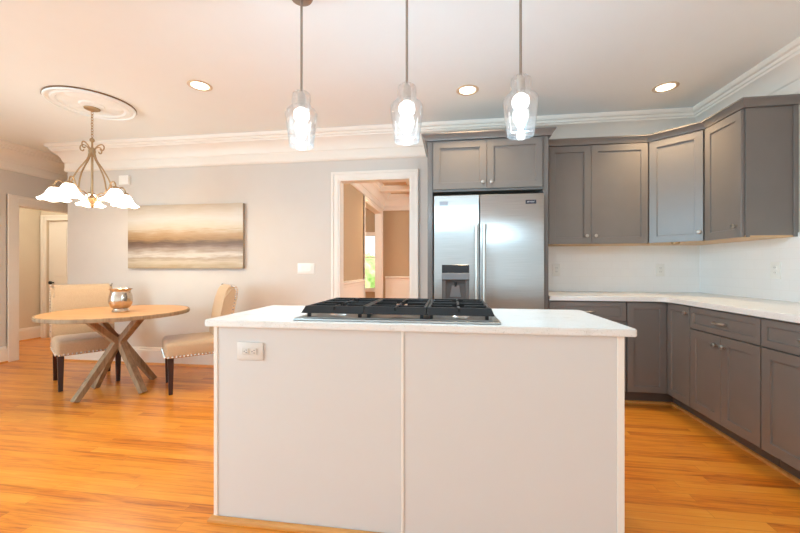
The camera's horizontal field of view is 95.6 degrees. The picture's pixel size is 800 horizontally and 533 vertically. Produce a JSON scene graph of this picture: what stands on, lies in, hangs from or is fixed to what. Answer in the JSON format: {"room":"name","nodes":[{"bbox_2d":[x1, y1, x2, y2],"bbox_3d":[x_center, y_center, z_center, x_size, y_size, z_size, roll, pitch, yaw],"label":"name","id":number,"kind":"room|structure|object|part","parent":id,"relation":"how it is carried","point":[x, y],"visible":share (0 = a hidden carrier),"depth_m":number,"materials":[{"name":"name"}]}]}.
{"room":"kitchen","nodes":[
{"label":"kitchen","id":0,"kind":"room"},
{"bbox_2d":[19,207,40,328],"bbox_3d":[-6.181,-0.170,4.359,0.120,2.655,3.900,0,0,8],"label":"wall","id":1,"kind":"structure","parent":0,"point":[29,219],"depth_m":5.79,"materials":[{"name":"paint"}]},
{"bbox_2d":[19,326,39,339],"bbox_3d":[-6.135,1.058,4.185,0.018,0.200,3.570,0,0,8],"label":"baseboard","id":2,"kind":"structure","parent":1,"relation":"attached to","point":[30,332],"depth_m":5.77,"materials":[{"name":"paint"}]},
{"bbox_2d":[19,337,40,341],"bbox_3d":[-6.119,1.148,4.183,0.016,0.020,3.570,0,0,8],"label":"trim","id":3,"kind":"structure","parent":1,"relation":"attached to","point":[37,337],"depth_m":5.75,"materials":[{"name":"brown wood"}]},
{"bbox_2d":[0,169,67,346],"bbox_3d":[-5.201,-0.170,1.998,0.120,2.655,8.500,0,0,8],"label":"wall","id":4,"kind":"structure","parent":0,"point":[14,183],"depth_m":4.42,"materials":[{"name":"paint"}]},
{"bbox_2d":[0,346,6,361],"bbox_3d":[-5.259,1.058,1.097,0.018,0.200,6.700,0,0,8],"label":"baseboard","id":5,"kind":"structure","parent":4,"relation":"attached to","point":[3,350],"depth_m":4.37,"materials":[{"name":"paint"}]},
{"bbox_2d":[7,194,67,361],"bbox_3d":[-4.779,0.132,4.983,0.174,2.053,1.126,0,0,8],"label":"door frame","id":6,"kind":"structure","parent":4,"relation":"in","point":[14,202],"depth_m":4.49,"materials":[{"name":"paint"}]},
{"bbox_2d":[41,210,67,337],"bbox_3d":[-5.302,-0.170,5.931,1.180,2.655,0.120,0,0,8],"label":"wall","id":7,"kind":"structure","parent":0,"point":[42,212],"depth_m":5.95,"materials":[{"name":"paint"}]},
{"bbox_2d":[40,215,67,337],"bbox_3d":[-5.418,0.154,5.873,0.931,2.008,0.027,0,0,8],"label":"trim","id":8,"kind":"structure","parent":7,"relation":"attached to","point":[43,218],"depth_m":5.92,"materials":[{"name":"paint"}]},
{"bbox_2d":[48,221,67,336],"bbox_3d":[-5.410,0.198,5.903,0.756,1.908,0.105,0,0,8],"label":"door","id":9,"kind":"structure","parent":7,"relation":"in","point":[58,230],"depth_m":5.94,"materials":[{"name":"paint"}]},
{"bbox_2d":[344,184,363,280],"bbox_3d":[-0.659,-0.170,5.905,0.120,2.655,3.490,0,0,8],"label":"wall","id":10,"kind":"structure","parent":0,"point":[353,198],"depth_m":5.32,"materials":[{"name":"paint"}]},
{"bbox_2d":[344,279,365,297],"bbox_3d":[-0.698,0.673,5.045,0.045,0.970,1.735,0,0,8],"label":"wainscoting","id":11,"kind":"structure","parent":10,"relation":"attached to","point":[353,288],"depth_m":5.32,"materials":[{"name":"paint"}]},
{"bbox_2d":[363,195,382,297],"bbox_3d":[-0.538,-0.007,6.706,0.157,2.330,1.590,0,0,8],"label":"trim","id":12,"kind":"structure","parent":10,"relation":"attached to","point":[378,212],"depth_m":7.42,"materials":[{"name":"paint"}]},
{"bbox_2d":[68,157,698,346],"bbox_3d":[-0.549,-0.170,4.063,7.241,2.655,0.128,0,0,8],"label":"wall","id":13,"kind":"structure","parent":0,"point":[288,205],"depth_m":4.15,"materials":[{"name":"paint"}]},
{"bbox_2d":[119,175,130,184],"bbox_3d":[-3.329,-1.052,4.381,0.132,0.114,0.036,0,0,8],"label":"door chime","id":14,"kind":"object","parent":13,"relation":"attached to","point":[123,179],"visible":1,"depth_m":4.37,"materials":[{"name":"white plastic"}]},
{"bbox_2d":[64,359,213,366],"bbox_3d":[-2.366,1.148,5.009,3.446,0.020,1.544,0,0,8],"label":"trim","id":15,"kind":"structure","parent":13,"relation":"attached to","point":[149,363],"depth_m":4.31,"materials":[{"name":"brown wood"}]},
{"bbox_2d":[65,346,213,364],"bbox_3d":[-2.357,1.058,5.016,3.430,0.200,1.528,0,0,8],"label":"baseboard","id":16,"kind":"structure","parent":13,"relation":"attached to","point":[148,354],"depth_m":4.33,"materials":[{"name":"paint"}]},
{"bbox_2d":[128,203,244,267],"bbox_3d":[-2.527,-0.362,4.264,1.485,0.750,0.040,0,0,8],"label":"painting","id":17,"kind":"object","parent":13,"relation":"attached to","point":[181,235],"visible":0.86,"depth_m":4.24,"materials":[{"name":"paint"}]},
{"bbox_2d":[298,263,314,273],"bbox_3d":[-1.056,0.014,4.073,0.200,0.118,0.010,0,0,8],"label":"light switch","id":18,"kind":"object","parent":13,"relation":"attached to","point":[303,268],"visible":1,"depth_m":4.07,"materials":[{"name":"white plastic"}]},
{"bbox_2d":[331,169,418,298],"bbox_3d":[-0.273,0.052,4.028,0.972,2.212,0.174,0,0,8],"label":"door frame","id":19,"kind":"structure","parent":13,"relation":"in","point":[338,179],"depth_m":3.99,"materials":[{"name":"paint"}]},
{"bbox_2d":[0,37,799,181],"bbox_3d":[-1.308,-1.341,1.397,7.758,0.312,8.400,0,0,8],"label":"trim","id":20,"kind":"structure","parent":13,"relation":"attached to","point":[779,73],"depth_m":3.95,"materials":[{"name":"paint"}]},
{"bbox_2d":[552,264,559,275],"bbox_3d":[1.592,0.028,3.690,0.075,0.120,0.011,0,0,8],"label":"wall outlet","id":21,"kind":"object","parent":13,"relation":"attached to","point":[555,267],"visible":1,"depth_m":3.69,"materials":[{"name":"white plastic"}]},
{"bbox_2d":[548,143,647,245],"bbox_3d":[1.799,-0.671,3.484,0.930,0.914,0.375,0,0,8],"label":"upper cabinet","id":22,"kind":"object","parent":13,"relation":"attached to","point":[598,194],"visible":0.98,"depth_m":3.33,"materials":[{"name":"grey paint"}]},
{"bbox_3d":[1.574,-0.669,3.368,0.370,0.905,0.020,0,0,8],"label":"door","id":23,"kind":"part","parent":22,"relation":"part of","materials":[{"name":"grey paint"}]},
{"bbox_3d":[1.803,-0.220,3.515,0.930,0.012,0.312,0,0,8],"label":"panel","id":24,"kind":"part","parent":22,"relation":"part of","materials":[{"name":"brown wood"}]},
{"bbox_3d":[1.999,-0.669,3.308,0.481,0.905,0.020,0,0,8],"label":"door","id":25,"kind":"part","parent":22,"relation":"part of","materials":[{"name":"grey paint"}]},
{"bbox_2d":[656,264,663,275],"bbox_3d":[2.553,0.028,3.554,0.075,0.120,0.011,0,0,8],"label":"wall outlet","id":26,"kind":"object","parent":13,"relation":"attached to","point":[659,267],"visible":1,"depth_m":3.55,"materials":[{"name":"white plastic"}]},
{"bbox_2d":[632,130,740,245],"bbox_3d":[2.554,-0.671,3.250,0.626,0.914,0.627,0,0,8],"label":"upper cabinet","id":27,"kind":"object","parent":13,"relation":"attached to","point":[676,165],"visible":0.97,"depth_m":3.10,"materials":[{"name":"grey paint"}]},
{"bbox_2d":[548,94,799,146],"bbox_3d":[2.127,-1.157,3.064,1.724,0.056,0.530,0,0,38],"label":"crown molding","id":28,"kind":"structure","parent":27,"relation":"on","point":[791,99],"depth_m":3.01,"materials":[{"name":"grey paint"}]},
{"bbox_3d":[2.364,-0.669,3.112,0.020,0.905,0.381,0,0,-38],"label":"door","id":29,"kind":"part","parent":27,"relation":"part of","materials":[{"name":"grey paint"}]},
{"bbox_3d":[2.556,-0.220,3.257,0.625,0.012,0.612,0,0,8],"label":"panel","id":30,"kind":"part","parent":27,"relation":"part of","materials":[{"name":"brown wood"}]},
{"bbox_2d":[365,207,408,297],"bbox_3d":[0.162,-0.170,7.612,6.588,2.655,0.120,0,0,8],"label":"wall","id":31,"kind":"structure","parent":0,"point":[395,223],"depth_m":7.59,"materials":[{"name":"paint"}]},
{"bbox_2d":[365,232,374,291],"bbox_3d":[-0.660,-0.112,7.686,0.360,1.260,0.085,0,0,8],"label":"window","id":32,"kind":"structure","parent":31,"relation":"in","point":[366,233],"depth_m":7.64,"materials":[{"name":"paint"}]},
{"bbox_2d":[385,276,408,304],"bbox_3d":[1.551,0.673,7.332,3.758,0.970,0.045,0,0,8],"label":"wainscoting","id":33,"kind":"structure","parent":31,"relation":"attached to","point":[395,286],"depth_m":7.57,"materials":[{"name":"paint"}]},
{"bbox_2d":[380,182,408,192],"bbox_3d":[1.338,-1.447,5.578,3.688,0.100,3.380,0,0,8],"label":"trim","id":34,"kind":"structure","parent":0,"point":[398,188],"depth_m":6.64,"materials":[{"name":"paint"}]},
{"bbox_2d":[383,182,408,193],"bbox_3d":[0.664,-1.490,5.663,2.130,0.011,3.100,0,0,8],"label":"trim","id":35,"kind":"structure","parent":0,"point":[385,183],"depth_m":6.50,"materials":[{"name":"paint"}]},
{"bbox_2d":[0,0,799,194],"bbox_3d":[-1.993,-1.547,2.554,9.738,0.100,10.700,0,0,8],"label":"ceiling","id":36,"kind":"structure","parent":0,"point":[579,56],"depth_m":2.56,"materials":[{"name":"paint"}]},
{"bbox_2d":[40,85,136,120],"bbox_3d":[-2.816,-1.483,3.312,0.668,0.026,0.668,0,0,8],"label":"ceiling medallion","id":37,"kind":"object","parent":36,"relation":"attached to","point":[72,99],"visible":0.94,"depth_m":3.26,"materials":[{"name":"paint"}]},
{"bbox_2d":[36,106,138,208],"bbox_3d":[-2.838,-1.011,3.355,0.736,0.925,0.730,0,0,8],"label":"chandelier","id":38,"kind":"object","parent":37,"relation":"hanging from","point":[67,190],"visible":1,"depth_m":3.33,"materials":[{"name":"gold metal"}]},
{"bbox_3d":[-3.102,-0.657,3.255,0.242,0.118,0.222,0,0,8],"label":"lamp shade","id":39,"kind":"part","parent":38,"relation":"part of","materials":[{"name":"white glass"}]},
{"bbox_3d":[-2.829,-0.657,3.097,0.242,0.118,0.222,0,0,8],"label":"lamp shade","id":40,"kind":"part","parent":38,"relation":"part of","materials":[{"name":"white glass"}]},
{"bbox_3d":[-2.988,-0.883,3.305,0.263,0.383,0.013,0,0,-24],"label":"arm","id":41,"kind":"part","parent":38,"relation":"part of","materials":[{"name":"gold metal"}]},
{"bbox_3d":[-2.842,-0.883,3.221,0.013,0.382,0.263,0,0,-6],"label":"arm","id":42,"kind":"part","parent":38,"relation":"part of","materials":[{"name":"gold metal"}]},
{"bbox_3d":[-3.036,-0.657,3.563,0.242,0.118,0.222,0,0,8],"label":"lamp shade","id":43,"kind":"part","parent":38,"relation":"part of","materials":[{"name":"white glass"}]},
{"bbox_3d":[-2.857,-1.325,3.363,0.018,0.247,0.018,0,0,-37],"label":"chain","id":44,"kind":"part","parent":38,"relation":"part of","materials":[{"name":"gold metal"}]},
{"bbox_3d":[-2.717,-0.883,3.333,0.263,0.383,0.013,0,0,12],"label":"arm","id":45,"kind":"part","parent":38,"relation":"part of","materials":[{"name":"gold metal"}]},
{"bbox_3d":[-2.786,-0.883,3.487,0.013,0.383,0.263,0,0,30],"label":"arm","id":46,"kind":"part","parent":38,"relation":"part of","materials":[{"name":"gold metal"}]},
{"bbox_3d":[-2.595,-0.657,3.307,0.242,0.118,0.222,0,0,8],"label":"lamp shade","id":47,"kind":"part","parent":38,"relation":"part of","materials":[{"name":"white glass"}]},
{"bbox_3d":[-2.723,-0.657,3.595,0.242,0.118,0.222,0,0,8],"label":"lamp shade","id":48,"kind":"part","parent":38,"relation":"part of","materials":[{"name":"white glass"}]},
{"bbox_2d":[187,80,212,91],"bbox_3d":[-1.647,-1.493,2.984,0.188,0.006,0.188,0,0,8],"label":"recessed light","id":49,"kind":"object","parent":36,"relation":"in","point":[198,85],"visible":1,"depth_m":2.98,"materials":[{"name":"white glass"}]},
{"bbox_2d":[292,0,312,141],"bbox_3d":[-0.528,-1.072,1.943,0.170,0.850,0.170,0,0,8],"label":"pendant light","id":50,"kind":"object","parent":36,"relation":"hanging from","point":[301,115],"visible":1,"depth_m":1.94,"materials":[{"name":"white glass"}]},
{"bbox_2d":[297,91,305,107],"bbox_3d":[-0.528,-0.896,1.943,0.044,0.089,0.044,0,0,8],"label":"socket","id":51,"kind":"object","parent":50,"relation":"attached to","point":[301,100],"depth_m":1.93,"materials":[{"name":"silver metal"}]},
{"bbox_3d":[-0.528,-1.196,1.943,0.013,0.547,0.013,0,0,8],"label":"rod","id":52,"kind":"part","parent":50,"relation":"part of","materials":[{"name":"silver metal"}]},
{"bbox_2d":[293,107,309,122],"bbox_3d":[-0.528,-0.814,1.943,0.084,0.070,0.084,0,0,8],"label":"bulb","id":53,"kind":"object","parent":50,"relation":"attached to","point":[301,115],"depth_m":1.92,"materials":[{"name":"white glass"}]},
{"bbox_3d":[-0.528,-0.725,1.943,0.046,0.106,0.046,0,0,8],"label":"bulb","id":54,"kind":"part","parent":50,"relation":"part of","materials":[{"name":"white glass"}]},
{"bbox_2d":[399,0,414,136],"bbox_3d":[0.035,-1.072,1.863,0.170,0.850,0.170,0,0,8],"label":"pendant light","id":55,"kind":"object","parent":36,"relation":"hanging from","point":[406,108],"visible":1,"depth_m":1.85,"materials":[{"name":"white glass"}]},
{"bbox_3d":[0.035,-0.725,1.863,0.046,0.106,0.046,0,0,8],"label":"bulb","id":56,"kind":"part","parent":55,"relation":"part of","materials":[{"name":"white glass"}]},
{"bbox_2d":[403,84,410,100],"bbox_3d":[0.035,-0.896,1.863,0.044,0.089,0.044,0,0,8],"label":"socket","id":57,"kind":"object","parent":55,"relation":"attached to","point":[406,88],"depth_m":1.85,"materials":[{"name":"silver metal"}]},
{"bbox_3d":[0.035,-1.196,1.863,0.013,0.547,0.013,0,0,8],"label":"rod","id":58,"kind":"part","parent":55,"relation":"part of","materials":[{"name":"silver metal"}]},
{"bbox_2d":[399,100,414,116],"bbox_3d":[0.035,-0.814,1.863,0.084,0.070,0.084,0,0,8],"label":"bulb","id":59,"kind":"object","parent":55,"relation":"attached to","point":[406,108],"depth_m":1.84,"materials":[{"name":"white glass"}]},
{"bbox_2d":[456,85,478,95],"bbox_3d":[0.570,-1.493,3.060,0.188,0.006,0.188,0,0,8],"label":"recessed light","id":60,"kind":"object","parent":36,"relation":"in","point":[465,90],"visible":1,"depth_m":3.06,"materials":[{"name":"white glass"}]},
{"bbox_2d":[512,0,529,130],"bbox_3d":[0.594,-1.072,1.784,0.170,0.850,0.170,0,0,8],"label":"pendant light","id":61,"kind":"object","parent":36,"relation":"hanging from","point":[520,101],"visible":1,"depth_m":1.77,"materials":[{"name":"white glass"}]},
{"bbox_2d":[516,75,524,93],"bbox_3d":[0.594,-0.896,1.784,0.044,0.089,0.044,0,0,8],"label":"socket","id":62,"kind":"object","parent":61,"relation":"attached to","point":[520,81],"depth_m":1.77,"materials":[{"name":"silver metal"}]},
{"bbox_3d":[0.594,-1.196,1.784,0.013,0.547,0.013,0,0,8],"label":"rod","id":63,"kind":"part","parent":61,"relation":"part of","materials":[{"name":"silver metal"}]},
{"bbox_3d":[0.594,-0.725,1.784,0.046,0.106,0.046,0,0,8],"label":"bulb","id":64,"kind":"part","parent":61,"relation":"part of","materials":[{"name":"white glass"}]},
{"bbox_2d":[512,93,529,109],"bbox_3d":[0.594,-0.814,1.784,0.084,0.070,0.084,0,0,8],"label":"bulb","id":65,"kind":"object","parent":61,"relation":"attached to","point":[520,101],"depth_m":1.76,"materials":[{"name":"white glass"}]},
{"bbox_2d":[652,81,679,92],"bbox_3d":[2.204,-1.493,3.009,0.188,0.006,0.188,0,0,8],"label":"recessed light","id":66,"kind":"object","parent":36,"relation":"in","point":[667,86],"visible":1,"depth_m":3.00,"materials":[{"name":"white glass"}]},
{"bbox_2d":[0,337,799,532],"bbox_3d":[-1.993,1.208,2.554,9.738,0.100,10.700,0,0,8],"label":"floor","id":67,"kind":"structure","parent":0,"point":[116,459],"depth_m":2.12,"materials":[{"name":"brown wood"}]},
{"bbox_2d":[49,283,120,391],"bbox_3d":[-3.217,0.667,3.718,0.625,0.982,0.517,0,0,42],"label":"dining chair","id":68,"kind":"object","parent":67,"relation":"on","point":[66,339],"visible":0.67,"depth_m":3.69,"materials":[{"name":"beige fabric"}]},
{"bbox_3d":[-3.517,0.995,3.701,0.089,0.326,0.048,0,0,42],"label":"leg","id":69,"kind":"part","parent":68,"relation":"part of","materials":[{"name":"brown wood"}]},
{"bbox_3d":[-3.169,0.995,3.383,0.048,0.326,0.048,0,0,42],"label":"leg","id":70,"kind":"part","parent":68,"relation":"part of","materials":[{"name":"brown wood"}]},
{"bbox_3d":[-3.213,0.500,3.714,0.615,0.650,0.517,0,0,42],"label":"nailhead trim","id":71,"kind":"part","parent":68,"relation":"part of","materials":[{"name":"silver metal"}]},
{"bbox_3d":[-3.371,0.504,3.858,0.208,0.648,0.500,0,0,42],"label":"backrest","id":72,"kind":"part","parent":68,"relation":"part of","materials":[{"name":"beige fabric"}]},
{"bbox_3d":[-3.174,0.759,3.679,0.495,0.147,0.500,0,0,42],"label":"seat","id":73,"kind":"part","parent":68,"relation":"part of","materials":[{"name":"beige fabric"}]},
{"bbox_3d":[-2.879,0.995,3.701,0.048,0.326,0.048,0,0,42],"label":"leg","id":74,"kind":"part","parent":68,"relation":"part of","materials":[{"name":"brown wood"}]},
{"bbox_2d":[32,305,189,401],"bbox_3d":[-2.656,0.785,3.426,1.158,0.745,1.158,0,0,8],"label":"dining table","id":75,"kind":"object","parent":67,"relation":"on","point":[98,319],"visible":0.96,"depth_m":3.33,"materials":[{"name":"brown wood"}]},
{"bbox_3d":[-2.721,0.802,3.250,0.060,0.712,0.371,0,0,20],"label":"leg","id":76,"kind":"part","parent":75,"relation":"part of","materials":[{"name":"brown wood"}]},
{"bbox_3d":[-2.803,0.802,3.455,0.296,0.712,0.060,0,0,11],"label":"leg","id":77,"kind":"part","parent":75,"relation":"part of","materials":[{"name":"brown wood"}]},
{"bbox_2d":[108,288,132,311],"bbox_3d":[-2.607,0.305,3.383,0.186,0.214,0.186,0,0,8],"label":"vase","id":78,"kind":"object","parent":75,"relation":"on","point":[119,299],"visible":1,"depth_m":3.32,"materials":[{"name":"silver metal"}]},
{"bbox_3d":[-2.498,0.802,3.376,0.329,0.712,0.060,0,0,17],"label":"leg","id":79,"kind":"part","parent":75,"relation":"part of","materials":[{"name":"brown wood"}]},
{"bbox_3d":[-2.604,0.802,3.603,0.060,0.712,0.367,0,0,16],"label":"leg","id":80,"kind":"part","parent":75,"relation":"part of","materials":[{"name":"brown wood"}]},
{"bbox_2d":[161,283,237,394],"bbox_3d":[-2.000,0.667,3.622,0.625,0.982,0.517,0,0,-36],"label":"dining chair","id":81,"kind":"object","parent":67,"relation":"on","point":[202,343],"visible":0.7,"depth_m":3.47,"materials":[{"name":"beige fabric"}]},
{"bbox_3d":[-2.337,0.995,3.645,0.048,0.326,0.048,0,0,-36],"label":"leg","id":82,"kind":"part","parent":81,"relation":"part of","materials":[{"name":"brown wood"}]},
{"bbox_3d":[-2.086,0.995,3.296,0.048,0.326,0.048,0,0,-36],"label":"leg","id":83,"kind":"part","parent":81,"relation":"part of","materials":[{"name":"brown wood"}]},
{"bbox_3d":[-2.047,0.759,3.588,0.495,0.147,0.500,0,0,-36],"label":"seat","id":84,"kind":"part","parent":81,"relation":"part of","materials":[{"name":"beige fabric"}]},
{"bbox_3d":[-2.004,0.500,3.619,0.615,0.650,0.517,0,0,-36],"label":"nailhead trim","id":85,"kind":"part","parent":81,"relation":"part of","materials":[{"name":"silver metal"}]},
{"bbox_3d":[-1.830,0.504,3.744,0.208,0.648,0.500,0,0,-36],"label":"backrest","id":86,"kind":"part","parent":81,"relation":"part of","materials":[{"name":"beige fabric"}]},
{"bbox_2d":[207,327,624,532],"bbox_3d":[0.052,0.713,1.822,1.791,0.890,0.608,0,0,8],"label":"kitchen island","id":87,"kind":"object","parent":67,"relation":"on","point":[333,431],"visible":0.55,"depth_m":1.53,"materials":[{"name":"paint"}]},
{"bbox_2d":[237,342,262,360],"bbox_3d":[-0.677,0.379,1.635,0.125,0.080,0.009,0,0,8],"label":"island outlet","id":88,"kind":"object","parent":87,"relation":"attached to","point":[245,350],"visible":1,"depth_m":1.63,"materials":[{"name":"beige plastic"}]},
{"bbox_2d":[243,348,248,354],"bbox_3d":[-0.696,0.379,1.635,0.029,0.029,0.003,0,0,8],"label":"receptacle","id":89,"kind":"object","parent":88,"relation":"attached to","point":[245,350],"depth_m":1.63,"materials":[{"name":"beige plastic"}]},
{"bbox_2d":[250,348,256,354],"bbox_3d":[-0.658,0.379,1.630,0.029,0.029,0.003,0,0,8],"label":"receptacle","id":90,"kind":"object","parent":88,"relation":"attached to","point":[253,351],"depth_m":1.63,"materials":[{"name":"beige plastic"}]},
{"bbox_3d":[0.052,1.147,1.822,1.791,0.021,0.608,0,0,8],"label":"shoe moulding","id":91,"kind":"part","parent":87,"relation":"part of","materials":[{"name":"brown wood"}]},
{"bbox_3d":[-0.415,0.714,1.607,0.848,0.889,0.004,0,0,8],"label":"panel","id":92,"kind":"part","parent":87,"relation":"part of","materials":[{"name":"paint"}]},
{"bbox_2d":[205,305,636,336],"bbox_3d":[0.056,0.253,1.836,1.821,0.030,0.648,0,0,8],"label":"island countertop","id":93,"kind":"structure","parent":87,"relation":"on","point":[513,321],"depth_m":1.57,"materials":[{"name":"white stone"}]},
{"bbox_2d":[293,297,500,324],"bbox_3d":[0.008,0.207,1.824,0.905,0.061,0.545,0,0,8],"label":"cooktop","id":94,"kind":"object","parent":93,"relation":"in","point":[417,310],"visible":1,"depth_m":1.62,"materials":[{"name":"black metal"}]},
{"bbox_3d":[0.436,0.714,1.487,0.844,0.889,0.004,0,0,8],"label":"panel","id":95,"kind":"part","parent":87,"relation":"part of","materials":[{"name":"paint"}]},
{"bbox_2d":[434,193,543,308],"bbox_3d":[0.792,0.270,3.394,0.913,1.776,0.786,0,0,8],"label":"refrigerator","id":96,"kind":"object","parent":67,"relation":"on","point":[489,248],"visible":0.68,"depth_m":3.06,"materials":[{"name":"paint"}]},
{"bbox_3d":[0.477,0.013,3.117,0.232,0.070,0.024,0,0,8],"label":"control panel","id":97,"kind":"part","parent":96,"relation":"part of","materials":[{"name":"grey plastic"}]},
{"bbox_3d":[0.488,0.225,3.143,0.383,1.686,0.070,0,0,8],"label":"freezer door","id":98,"kind":"part","parent":96,"relation":"part of","materials":[{"name":"silver metal"}]},
{"bbox_3d":[0.644,0.190,3.052,0.033,1.097,0.068,0,0,8],"label":"handle","id":99,"kind":"part","parent":96,"relation":"part of","materials":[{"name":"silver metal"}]},
{"bbox_3d":[0.707,0.190,3.043,0.033,1.097,0.068,0,0,8],"label":"handle","id":100,"kind":"part","parent":96,"relation":"part of","materials":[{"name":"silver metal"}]},
{"bbox_3d":[0.943,0.225,3.078,0.524,1.686,0.070,0,0,8],"label":"door","id":101,"kind":"part","parent":96,"relation":"part of","materials":[{"name":"silver metal"}]},
{"bbox_2d":[421,127,556,308],"bbox_3d":[0.802,-0.013,3.471,1.142,2.343,0.678,0,0,8],"label":"tall cabinet","id":102,"kind":"object","parent":67,"relation":"on","point":[505,161],"visible":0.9,"depth_m":3.17,"materials":[{"name":"grey paint"}]},
{"bbox_3d":[0.314,0.015,3.566,0.045,2.286,0.626,0,0,8],"label":"panel","id":103,"kind":"part","parent":102,"relation":"part of","materials":[{"name":"grey paint"}]},
{"bbox_3d":[0.528,-0.904,3.210,0.466,0.425,0.020,0,0,8],"label":"door","id":104,"kind":"part","parent":102,"relation":"part of","materials":[{"name":"grey paint"}]},
{"bbox_3d":[0.799,-1.157,3.451,1.142,0.056,0.637,0,0,8],"label":"crown","id":105,"kind":"part","parent":102,"relation":"part of","materials":[{"name":"grey paint"}]},
{"bbox_3d":[0.992,-0.904,3.144,0.466,0.425,0.020,0,0,8],"label":"door","id":106,"kind":"part","parent":102,"relation":"part of","materials":[{"name":"grey paint"}]},
{"bbox_3d":[1.297,0.015,3.427,0.045,2.286,0.626,0,0,8],"label":"panel","id":107,"kind":"part","parent":102,"relation":"part of","materials":[{"name":"grey paint"}]},
{"bbox_2d":[548,300,625,391],"bbox_3d":[1.626,0.721,3.358,0.618,0.875,0.664,0,0,8],"label":"base cabinet","id":108,"kind":"object","parent":67,"relation":"on","point":[615,311],"visible":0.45,"depth_m":3.06,"materials":[{"name":"grey paint"}]},
{"bbox_3d":[1.587,0.372,3.078,0.614,0.156,0.020,0,0,8],"label":"drawer","id":109,"kind":"part","parent":108,"relation":"part of","materials":[{"name":"grey paint"}]},
{"bbox_3d":[1.739,0.749,3.057,0.306,0.582,0.020,0,0,8],"label":"door","id":110,"kind":"part","parent":108,"relation":"part of","materials":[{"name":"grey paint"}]},
{"bbox_2d":[625,301,703,420],"bbox_3d":[2.380,0.721,3.127,0.928,0.875,0.910,0,0,8],"label":"base cabinet","id":111,"kind":"object","parent":67,"relation":"on","point":[658,357],"visible":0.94,"depth_m":3.00,"materials":[{"name":"grey paint"}]},
{"bbox_3d":[2.049,0.667,3.013,0.299,0.746,0.020,0,0,8],"label":"door","id":112,"kind":"part","parent":111,"relation":"part of","materials":[{"name":"grey paint"}]},
{"bbox_2d":[548,291,799,322],"bbox_3d":[1.986,0.263,2.559,1.557,0.038,2.154,0,0,8],"label":"countertop","id":113,"kind":"structure","parent":111,"relation":"on","point":[766,308],"depth_m":2.75,"materials":[{"name":"white stone"}]},
{"bbox_3d":[2.187,0.667,2.841,0.020,0.746,0.280,0,0,8],"label":"door","id":114,"kind":"part","parent":111,"relation":"part of","materials":[{"name":"grey paint"}]},
{"bbox_2d":[625,400,799,484],"bbox_3d":[1.687,1.148,2.339,1.021,0.020,1.605,0,0,8],"label":"trim","id":115,"kind":"structure","parent":67,"relation":"on","point":[769,463],"depth_m":2.43,"materials":[{"name":"brown wood"}]},
{"bbox_2d":[690,306,779,466],"bbox_3d":[2.403,0.721,2.349,0.664,0.875,0.620,0,0,8],"label":"base cabinet","id":116,"kind":"object","parent":67,"relation":"on","point":[725,347],"visible":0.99,"depth_m":2.33,"materials":[{"name":"grey paint"}]},
{"bbox_3d":[2.145,0.749,2.541,0.020,0.582,0.306,0,0,8],"label":"door","id":117,"kind":"part","parent":116,"relation":"part of","materials":[{"name":"grey paint"}]},
{"bbox_3d":[2.095,0.372,2.392,0.041,0.012,0.112,0,0,8],"label":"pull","id":118,"kind":"part","parent":116,"relation":"part of","materials":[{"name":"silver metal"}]},
{"bbox_3d":[2.123,0.372,2.388,0.020,0.156,0.616,0,0,8],"label":"drawer","id":119,"kind":"part","parent":116,"relation":"part of","materials":[{"name":"grey paint"}]},
{"bbox_3d":[2.102,0.749,2.235,0.020,0.582,0.306,0,0,8],"label":"door","id":120,"kind":"part","parent":116,"relation":"part of","materials":[{"name":"grey paint"}]},
{"bbox_2d":[761,318,799,478],"bbox_3d":[2.318,0.721,1.742,0.664,0.875,0.598,0,0,8],"label":"base cabinet","id":121,"kind":"object","parent":67,"relation":"on","point":[780,353],"visible":0.99,"depth_m":1.96,"materials":[{"name":"grey paint"}]},
{"bbox_3d":[2.038,0.372,1.781,0.020,0.156,0.594,0,0,8],"label":"drawer","id":122,"kind":"part","parent":121,"relation":"part of","materials":[{"name":"grey paint"}]},
{"bbox_2d":[699,104,799,302],"bbox_3d":[2.735,-0.170,1.886,0.128,2.655,10.500,0,0,8],"label":"wall","id":123,"kind":"structure","parent":0,"point":[741,269],"depth_m":2.88,"materials":[{"name":"white paint"}]},
{"bbox_2d":[351,183,408,210],"bbox_3d":[1.285,-1.341,5.630,3.808,0.312,3.490,0,0,8],"label":"trim","id":124,"kind":"structure","parent":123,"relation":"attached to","point":[386,202],"depth_m":7.33,"materials":[{"name":"paint"}]},
{"bbox_2d":[705,105,798,240],"bbox_3d":[2.608,-0.671,2.735,0.375,0.914,0.398,0,0,8],"label":"upper cabinet","id":125,"kind":"object","parent":123,"relation":"attached to","point":[752,154],"visible":1,"depth_m":2.56,"materials":[{"name":"grey paint"}]},
{"bbox_3d":[2.464,-0.669,2.763,0.020,0.905,0.374,0,0,8],"label":"door","id":126,"kind":"part","parent":125,"relation":"part of","materials":[{"name":"grey paint"}]},
{"bbox_3d":[2.640,-0.220,2.738,0.312,0.012,0.382,0,0,8],"label":"panel","id":127,"kind":"part","parent":125,"relation":"part of","materials":[{"name":"brown wood"}]},
{"bbox_2d":[770,262,780,278],"bbox_3d":[2.778,0.023,2.683,0.011,0.125,0.085,0,0,8],"label":"wall outlet","id":128,"kind":"object","parent":123,"relation":"attached to","point":[775,267],"visible":1,"depth_m":2.68,"materials":[{"name":"white plastic"}]},
{"label":"outside","id":129,"kind":"structure","parent":0,"visible":0},
{"bbox_3d":[0.243,1.583,15.999,14.000,0.150,16.250,0,0,8],"label":"lawn","id":130,"kind":"structure","parent":129,"visible":0},
{"bbox_2d":[365,253,374,287],"bbox_3d":[-1.257,0.569,12.507,2.027,2.186,2.046,0,0,8],"label":"bush","id":131,"kind":"object","parent":130,"relation":"on","point":[369,262],"visible":0.12,"depth_m":11.82,"materials":[{"name":"green plant"}]}
]}

